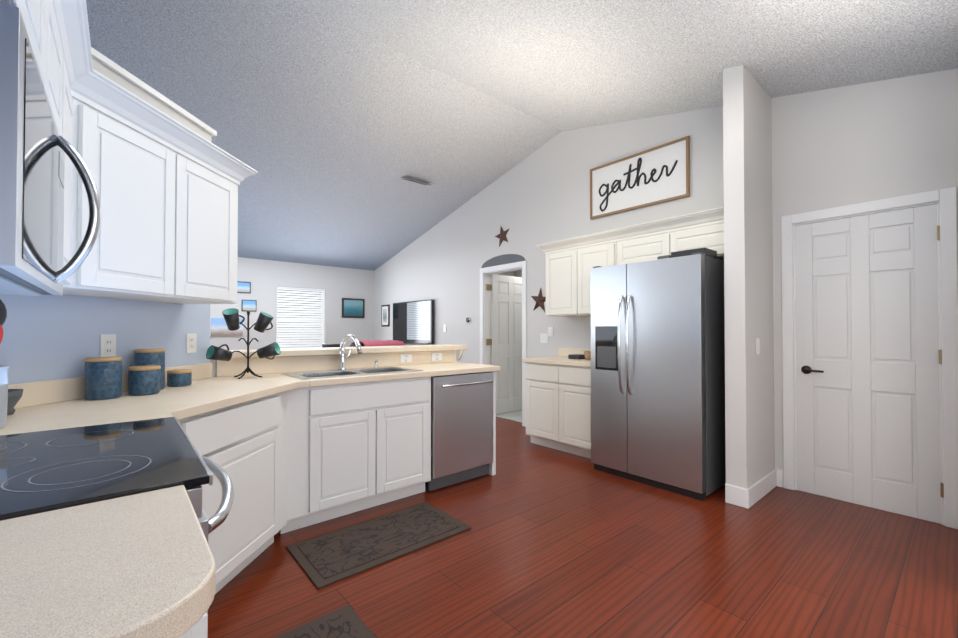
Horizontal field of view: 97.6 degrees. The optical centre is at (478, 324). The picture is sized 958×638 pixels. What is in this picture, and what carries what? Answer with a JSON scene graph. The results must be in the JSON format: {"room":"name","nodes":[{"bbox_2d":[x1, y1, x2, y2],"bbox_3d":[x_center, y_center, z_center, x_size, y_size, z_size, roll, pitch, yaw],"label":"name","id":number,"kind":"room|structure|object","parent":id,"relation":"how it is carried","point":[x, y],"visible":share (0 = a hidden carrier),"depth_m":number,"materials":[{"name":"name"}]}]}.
{"room":"kitchen","nodes":[
{"label":"kitchen","id":0,"kind":"room"},
{"bbox_2d":[0,47,216,383],"bbox_3d":[-1.829,-0.009,1.967,0.160,2.500,1.461,0,-1,4],"label":"wall","id":1,"kind":"structure","parent":0,"point":[49,337],"depth_m":1.95,"materials":[{"name":"blue paint"}]},
{"bbox_2d":[63,32,79,291],"bbox_3d":[-1.492,-0.535,1.273,0.348,0.794,0.327,1,-1,-41],"label":"upper cabinet","id":2,"kind":"object","parent":1,"relation":"attached to","point":[69,246],"depth_m":1.49,"materials":[{"name":"white wood"}]},
{"bbox_2d":[100,334,115,356],"bbox_3d":[-1.761,0.101,1.990,0.008,0.115,0.075,0,-1,4],"label":"outlet","id":3,"kind":"object","parent":1,"relation":"attached to","point":[107,345],"visible":0.94,"depth_m":1.99,"materials":[{"name":"white plastic"}]},
{"bbox_2d":[186,333,196,352],"bbox_3d":[-1.720,0.108,2.508,0.008,0.115,0.075,0,-1,4],"label":"outlet","id":4,"kind":"object","parent":1,"relation":"attached to","point":[191,342],"visible":1,"depth_m":2.50,"materials":[{"name":"white plastic"}]},
{"bbox_2d":[210,359,215,376],"bbox_3d":[-1.045,0.744,3.365,2.030,1.030,0.120,1,-1,-41],"label":"wall","id":5,"kind":"structure","parent":0,"point":[213,362],"depth_m":2.71,"materials":[{"name":"white paint"}]},
{"bbox_2d":[229,344,467,358],"bbox_3d":[-0.988,0.207,3.473,2.050,0.044,0.320,1,-1,-41],"label":"bar","id":6,"kind":"object","parent":5,"relation":"on","point":[335,350],"visible":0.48,"depth_m":3.32,"materials":[{"name":"laminate"}]},
{"bbox_2d":[455,350,464,361],"bbox_3d":[-0.222,0.752,4.009,0.060,1.030,0.210,1,-1,-41],"label":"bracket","id":7,"kind":"structure","parent":5,"relation":"attached to","point":[460,353],"depth_m":3.98,"materials":[{"name":"white wood"}]},
{"bbox_2d":[210,257,373,349],"bbox_3d":[-4.638,-0.577,6.454,6.740,3.750,0.120,1,-1,-41],"label":"wall","id":8,"kind":"structure","parent":0,"point":[265,278],"depth_m":7.57,"materials":[{"name":"white paint"}]},
{"bbox_2d":[210,317,242,335],"bbox_3d":[-4.096,0.033,6.812,0.460,0.300,0.024,1,-1,-41],"label":"framed picture","id":9,"kind":"object","parent":8,"relation":"attached to","point":[218,327],"visible":0.75,"depth_m":6.75,"materials":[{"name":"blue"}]},
{"bbox_2d":[237,281,250,293],"bbox_3d":[-3.929,-0.625,6.964,0.240,0.190,0.024,1,-1,-41],"label":"picture","id":10,"kind":"object","parent":8,"relation":"attached to","point":[243,287],"visible":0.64,"depth_m":6.96,"materials":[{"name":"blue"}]},
{"bbox_2d":[242,300,256,311],"bbox_3d":[-3.853,-0.324,7.025,0.220,0.190,0.024,1,-1,-41],"label":"picture","id":11,"kind":"object","parent":8,"relation":"attached to","point":[249,305],"visible":0.89,"depth_m":7.02,"materials":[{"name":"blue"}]},
{"bbox_2d":[276,290,323,347],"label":"window","id":12,"kind":"structure","parent":8,"relation":"in","point":[309,320],"depth_m":7.79,"materials":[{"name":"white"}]},
{"bbox_2d":[276,286,324,348],"bbox_3d":[-3.228,-0.096,7.614,0.850,1.157,0.040,1,-1,-41],"label":"window blinds","id":13,"kind":"object","parent":12,"relation":"attached to","point":[287,340],"visible":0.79,"depth_m":7.60,"materials":[{"name":"white plastic"}]},
{"bbox_2d":[342,298,364,317],"bbox_3d":[-2.462,-0.329,8.214,0.460,0.380,0.024,1,-1,-41],"label":"framed picture","id":14,"kind":"object","parent":8,"relation":"attached to","point":[353,308],"visible":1,"depth_m":8.20,"materials":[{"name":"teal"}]},
{"bbox_2d":[496,410,521,421],"bbox_3d":[0.902,1.294,6.351,1.579,0.006,2.400,1,-1,-41],"label":"floor","id":15,"kind":"structure","parent":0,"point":[515,415],"depth_m":5.96,"materials":[{"name":"grey tile"}]},
{"bbox_2d":[514,270,521,277],"bbox_3d":[1.472,0.004,6.855,0.120,2.600,2.640,1,-1,-41],"label":"wall","id":16,"kind":"structure","parent":0,"point":[517,273],"depth_m":7.65,"materials":[{"name":"white paint"}]},
{"bbox_2d":[86,0,957,270],"bbox_3d":[-1.351,-1.713,2.622,6.900,1.376,10.400,1,-1,-41],"label":"ceiling","id":17,"kind":"structure","parent":0,"point":[332,122],"depth_m":3.46,"materials":[{"name":"white paint"}]},
{"bbox_2d":[401,177,430,184],"bbox_3d":[-0.843,-1.878,5.493,0.400,0.049,0.177,1,-1,-41],"label":"ceiling vent","id":18,"kind":"object","parent":17,"relation":"in","point":[411,180],"visible":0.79,"depth_m":5.44,"materials":[{"name":"grey metal"}]},
{"bbox_2d":[208,417,957,637],"bbox_3d":[-0.742,1.306,3.103,8.500,0.100,10.400,1,-1,-41],"label":"floor","id":19,"kind":"structure","parent":0,"point":[552,543],"depth_m":2.12,"materials":[{"name":"brown wood"}]},
{"bbox_2d":[0,417,233,637],"bbox_3d":[-0.967,0.767,0.985,0.652,0.922,0.758,1,-1,-41],"label":"range","id":20,"kind":"object","parent":19,"relation":"on","point":[46,471],"visible":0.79,"depth_m":0.92,"materials":[{"name":"grey glass"}]},
{"bbox_2d":[179,555,222,637],"bbox_3d":[-0.676,0.785,0.475,0.573,0.876,0.388,1,-1,-41],"label":"base cabinet","id":21,"kind":"object","parent":19,"relation":"on","point":[199,630],"depth_m":0.53,"materials":[{"name":"white wood"}]},
{"bbox_2d":[178,388,345,586],"bbox_3d":[-1.513,0.804,1.950,1.218,0.876,1.410,1,-1,-41],"label":"base cabinet","id":22,"kind":"object","parent":19,"relation":"on","point":[292,459],"depth_m":2.21,"materials":[{"name":"white wood"}]},
{"bbox_2d":[0,350,500,637],"bbox_3d":[-0.470,0.290,2.052,2.928,0.155,2.628,1,-1,-41],"label":"countertop","id":23,"kind":"structure","parent":22,"relation":"on","point":[141,565],"depth_m":0.61,"materials":[{"name":"stone"}]},
{"bbox_2d":[0,299,9,428],"bbox_3d":[-1.515,0.116,1.260,0.142,0.402,0.143,1,-1,-41],"label":"utensil crock","id":24,"kind":"object","parent":23,"relation":"on","point":[4,370],"visible":1,"depth_m":1.28,"materials":[{"name":"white ceramic"}]},
{"bbox_2d":[7,389,23,415],"bbox_3d":[-1.703,0.277,1.480,0.128,0.085,0.128,1,-1,-41],"label":"mortar","id":25,"kind":"object","parent":23,"relation":"on","point":[14,396],"visible":0.6,"depth_m":1.49,"materials":[{"name":"grey stone"}]},
{"bbox_2d":[84,356,122,399],"bbox_3d":[-1.663,0.233,1.856,0.125,0.181,0.125,-1,-1,43],"label":"canister","id":26,"kind":"object","parent":23,"relation":"on","point":[103,376],"depth_m":1.81,"materials":[{"name":"blue ceramic"}]},
{"bbox_2d":[128,363,164,395],"bbox_3d":[-1.579,0.261,1.980,0.121,0.131,0.121,-1,-1,43],"label":"canister","id":27,"kind":"object","parent":23,"relation":"on","point":[143,378],"depth_m":1.94,"materials":[{"name":"blue ceramic"}]},
{"bbox_2d":[206,308,280,378],"bbox_3d":[-1.473,0.115,2.633,0.398,0.434,0.221,1,-1,-41],"label":"mug tree","id":28,"kind":"object","parent":23,"relation":"on","point":[233,323],"visible":1,"depth_m":2.65,"materials":[{"name":"grey metal"}]},
{"bbox_2d":[338,334,361,369],"bbox_3d":[-0.936,0.201,3.084,0.108,0.264,0.278,1,-1,-41],"label":"faucet","id":29,"kind":"object","parent":23,"relation":"on","point":[342,352],"visible":1,"depth_m":3.13,"materials":[{"name":"silver metal"}]},
{"bbox_2d":[281,366,422,379],"bbox_3d":[-0.893,0.431,2.998,0.858,0.197,0.478,1,-1,-41],"label":"sink","id":30,"kind":"object","parent":23,"relation":"in","point":[307,375],"visible":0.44,"depth_m":3.00,"materials":[{"name":"silver metal"}]},
{"bbox_2d":[400,354,411,362],"bbox_3d":[-0.628,0.287,3.613,0.115,0.070,0.008,1,-1,-41],"label":"outlet","id":31,"kind":"object","parent":23,"relation":"attached to","point":[405,358],"visible":1,"depth_m":3.60,"materials":[{"name":"white plastic"}]},
{"bbox_2d":[431,353,441,360],"bbox_3d":[-0.385,0.290,3.821,0.115,0.070,0.008,1,-1,-41],"label":"outlet","id":32,"kind":"object","parent":23,"relation":"attached to","point":[436,356],"visible":1,"depth_m":3.81,"materials":[{"name":"white plastic"}]},
{"bbox_2d":[274,605,375,637],"bbox_3d":[-0.434,1.224,1.296,0.500,0.016,1.010,1,-1,-41],"label":"area rug","id":33,"kind":"object","parent":19,"relation":"on","point":[345,622],"visible":0.98,"depth_m":1.69,"materials":[{"name":"grey fabric"}]},
{"bbox_2d":[322,344,340,347],"bbox_3d":[-2.098,0.782,5.973,0.200,1.020,0.225,1,-1,-41],"label":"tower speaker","id":34,"kind":"object","parent":19,"relation":"on","point":[330,345],"visible":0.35,"depth_m":5.90},
{"bbox_2d":[286,502,470,589],"bbox_3d":[-0.563,1.239,2.455,0.930,0.016,0.500,1,-1,-41],"label":"area rug","id":35,"kind":"object","parent":19,"relation":"on","point":[328,559],"visible":0.94,"depth_m":2.37,"materials":[{"name":"grey fabric"}]},
{"bbox_2d":[425,372,492,491],"bbox_3d":[-0.278,0.827,3.494,0.599,0.868,0.628,1,-1,-41],"label":"dishwasher","id":36,"kind":"object","parent":19,"relation":"on","point":[461,427],"visible":0.73,"depth_m":3.27,"materials":[{"name":"grey metal"}]},
{"bbox_2d":[526,362,590,458],"bbox_3d":[1.020,0.834,4.339,0.618,0.875,0.920,1,-1,-41],"label":"base cabinet","id":37,"kind":"object","parent":19,"relation":"on","point":[558,407],"visible":0.69,"depth_m":4.14,"materials":[{"name":"beige wood"}]},
{"bbox_2d":[522,348,590,366],"bbox_3d":[1.006,0.327,4.354,0.628,0.140,0.950,1,-1,-41],"label":"countertop","id":38,"kind":"structure","parent":37,"relation":"on","point":[561,358],"depth_m":4.36,"materials":[{"name":"laminate"}]},
{"bbox_2d":[568,354,584,358],"bbox_3d":[1.048,0.335,4.422,0.160,0.045,0.140,1,-1,-41],"label":"tray","id":39,"kind":"object","parent":38,"relation":"on","point":[576,356],"visible":0.79,"depth_m":4.37,"materials":[{"name":"black plastic"}]},
{"bbox_2d":[584,351,590,359],"bbox_3d":[1.132,0.310,4.231,0.150,0.090,0.150,1,-1,-41],"label":"basket","id":40,"kind":"object","parent":38,"relation":"on","point":[587,354],"visible":0.52,"depth_m":4.19,"materials":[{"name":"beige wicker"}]},
{"bbox_2d":[590,252,725,500],"bbox_3d":[1.535,0.374,3.542,0.822,1.775,0.920,1,-1,-41],"label":"fridge","id":41,"kind":"object","parent":19,"relation":"on","point":[658,373],"visible":0.96,"depth_m":3.21,"materials":[{"name":"grey metal"}]},
{"bbox_2d":[657,255,668,259],"bbox_3d":[1.560,-0.538,3.450,0.180,0.044,0.100,1,-1,-41],"label":"box","id":42,"kind":"object","parent":41,"relation":"on","point":[666,256],"depth_m":3.39,"materials":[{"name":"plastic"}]},
{"bbox_2d":[669,248,716,257],"bbox_3d":[1.690,-0.547,3.298,0.220,0.059,0.260,1,-1,-41],"label":"box","id":43,"kind":"object","parent":41,"relation":"on","point":[710,252],"depth_m":3.22,"materials":[{"name":"black plastic"}]},
{"bbox_3d":[-1.686,0.803,6.776,1.330,1.000,0.900,1,-1,-41],"label":"sofa","id":44,"kind":"object","parent":19,"relation":"on","visible":0},
{"bbox_2d":[351,340,404,345],"bbox_3d":[-1.572,0.498,6.555,0.691,0.524,0.522,1,-1,-41],"label":"throw blanket","id":45,"kind":"object","parent":44,"relation":"on","point":[383,343],"visible":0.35,"depth_m":6.42,"materials":[{"name":"red fabric"}]},
{"bbox_2d":[374,68,957,486],"bbox_3d":[1.127,-0.598,4.804,0.120,3.750,10.120,1,-1,-41],"label":"wall","id":46,"kind":"structure","parent":0,"point":[860,143],"depth_m":3.87,"materials":[{"name":"white paint"}]},
{"bbox_2d":[381,305,389,326],"bbox_3d":[-1.814,-0.180,8.126,0.024,0.420,0.300,1,-1,-41],"label":"picture","id":47,"kind":"object","parent":46,"relation":"attached to","point":[385,315],"visible":0.93,"depth_m":8.10,"materials":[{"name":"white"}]},
{"bbox_2d":[393,299,433,344],"bbox_3d":[-1.158,-0.041,7.317,0.075,0.740,1.280,1,-1,-41],"label":"wall-mounted tv","id":48,"kind":"object","parent":46,"relation":"attached to","point":[413,322],"visible":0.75,"depth_m":7.20,"materials":[{"name":"black plastic"}]},
{"bbox_2d":[495,226,508,246],"bbox_3d":[0.310,-1.207,5.665,0.008,0.283,0.280,1,-1,-41],"label":"star","id":49,"kind":"object","parent":46,"relation":"attached to","point":[501,236],"visible":1,"depth_m":5.66,"materials":[{"name":"brown metal"}]},
{"bbox_2d":[480,254,526,426],"bbox_3d":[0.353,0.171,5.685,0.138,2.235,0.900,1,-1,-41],"label":"door frame","id":50,"kind":"structure","parent":46,"relation":"attached to","point":[485,273],"depth_m":5.71,"materials":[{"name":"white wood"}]},
{"bbox_2d":[486,274,521,413],"bbox_3d":[0.429,0.278,6.209,0.840,2.010,0.029,1,-1,-41],"label":"hall door","id":51,"kind":"structure","parent":46,"relation":"in","point":[505,341],"depth_m":6.18,"materials":[{"name":"white wood"}]},
{"bbox_2d":[531,288,545,311],"bbox_3d":[0.733,-0.310,5.127,0.050,0.316,0.322,1,-1,-41],"label":"star","id":52,"kind":"object","parent":46,"relation":"attached to","point":[540,299],"visible":0.95,"depth_m":5.12,"materials":[{"name":"brown metal"}]},
{"bbox_2d":[540,333,547,342],"bbox_3d":[0.791,0.161,5.086,0.008,0.115,0.120,1,-1,-41],"label":"double light switch","id":53,"kind":"object","parent":46,"relation":"attached to","point":[543,338],"visible":1,"depth_m":5.09,"materials":[{"name":"white plastic"}]},
{"bbox_2d":[548,327,552,336],"bbox_3d":[0.856,0.080,5.011,0.008,0.115,0.075,1,-1,-41],"label":"light switch","id":54,"kind":"object","parent":46,"relation":"attached to","point":[550,331],"visible":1,"depth_m":5.01,"materials":[{"name":"white plastic"}]},
{"bbox_2d":[544,239,583,316],"bbox_3d":[1.017,-0.496,4.567,0.348,0.790,0.496,1,-1,-41],"label":"upper cabinet","id":55,"kind":"object","parent":46,"relation":"attached to","point":[570,262],"depth_m":4.49,"materials":[{"name":"beige wood"}]},
{"bbox_2d":[572,229,615,315],"bbox_3d":[1.264,-0.499,4.279,0.348,0.790,0.496,1,-1,-41],"label":"upper cabinet","id":56,"kind":"object","parent":46,"relation":"attached to","point":[596,249],"depth_m":4.22,"materials":[{"name":"beige wood"}]},
{"bbox_2d":[616,220,659,264],"bbox_3d":[1.614,-0.717,3.872,0.348,0.365,0.578,1,-1,-41],"label":"upper cabinet","id":57,"kind":"object","parent":46,"relation":"attached to","point":[639,242],"depth_m":3.80,"materials":[{"name":"beige wood"}]},
{"bbox_2d":[590,136,689,219],"bbox_3d":[1.560,-1.431,4.185,0.034,0.544,1.044,1,-1,-41],"label":"gather sign","id":58,"kind":"object","parent":46,"relation":"attached to","point":[654,176],"visible":1,"depth_m":4.12,"materials":[{"name":"white wood"}]},
{"bbox_2d":[660,207,723,260],"bbox_3d":[1.913,-0.721,3.522,0.348,0.365,0.579,1,-1,-41],"label":"upper cabinet","id":59,"kind":"object","parent":46,"relation":"attached to","point":[702,229],"depth_m":3.43,"materials":[{"name":"beige wood"}]},
{"bbox_2d":[795,204,943,523],"bbox_3d":[2.652,0.244,2.907,0.084,2.018,0.758,1,-1,-41],"label":"pantry door","id":60,"kind":"structure","parent":46,"relation":"in","point":[868,356],"depth_m":2.88,"materials":[{"name":"white wood"}]},
{"bbox_2d":[781,187,957,528],"bbox_3d":[2.692,0.204,2.948,0.138,2.100,0.900,1,-1,-41],"label":"door frame","id":61,"kind":"structure","parent":46,"relation":"attached to","point":[946,200],"depth_m":2.63,"materials":[{"name":"white wood"}]},
{"bbox_2d":[723,65,774,488],"bbox_3d":[2.037,-0.619,3.155,0.640,3.750,0.130,1,-1,-41],"label":"wall","id":62,"kind":"structure","parent":0,"point":[748,287],"depth_m":2.98,"materials":[{"name":"white paint"}]},
{"bbox_2d":[755,338,759,353],"bbox_3d":[2.022,0.155,3.039,0.075,0.115,0.008,1,-1,-41],"label":"light switch","id":63,"kind":"object","parent":62,"relation":"attached to","point":[757,345],"visible":1,"depth_m":3.03,"materials":[{"name":"white plastic"}]},
{"bbox_2d":[744,469,779,508],"bbox_3d":[2.080,1.190,3.070,0.655,0.130,0.020,1,-1,-41],"label":"baseboard","id":64,"kind":"structure","parent":62,"relation":"attached to","point":[750,496],"depth_m":3.03,"materials":[{"name":"white wood"}]},
{"bbox_3d":[-0.441,-0.663,-0.318,0.120,3.750,4.370,1,-1,-41],"label":"wall","id":65,"kind":"structure","parent":0,"visible":0},
{"bbox_2d":[0,0,59,119],"bbox_3d":[-1.032,-0.732,0.737,0.348,0.415,0.439,1,-1,-41],"label":"upper cabinet","id":66,"kind":"object","parent":65,"relation":"attached to","point":[41,18],"depth_m":0.98,"materials":[{"name":"white wood"}]},
{"bbox_2d":[0,1,100,295],"bbox_3d":[-1.101,-0.302,0.885,0.442,0.431,0.756,1,-1,-41],"label":"microwave","id":67,"kind":"object","parent":66,"relation":"attached to","point":[34,146],"visible":1,"depth_m":0.79,"materials":[{"name":"grey metal"}]},
{"bbox_2d":[55,0,71,155],"bbox_3d":[-1.242,-0.728,0.982,0.348,0.415,0.439,1,-1,-41],"label":"upper cabinet","id":68,"kind":"object","parent":65,"relation":"attached to","point":[63,121],"depth_m":1.28,"materials":[{"name":"white wood"}]},
{"bbox_2d":[63,64,257,303],"bbox_3d":[-1.636,-0.527,1.941,0.997,0.794,0.900,1,-1,-41],"label":"upper cabinet","id":69,"kind":"object","parent":65,"relation":"attached to","point":[166,186],"depth_m":1.83,"materials":[{"name":"white wood"}]}
]}

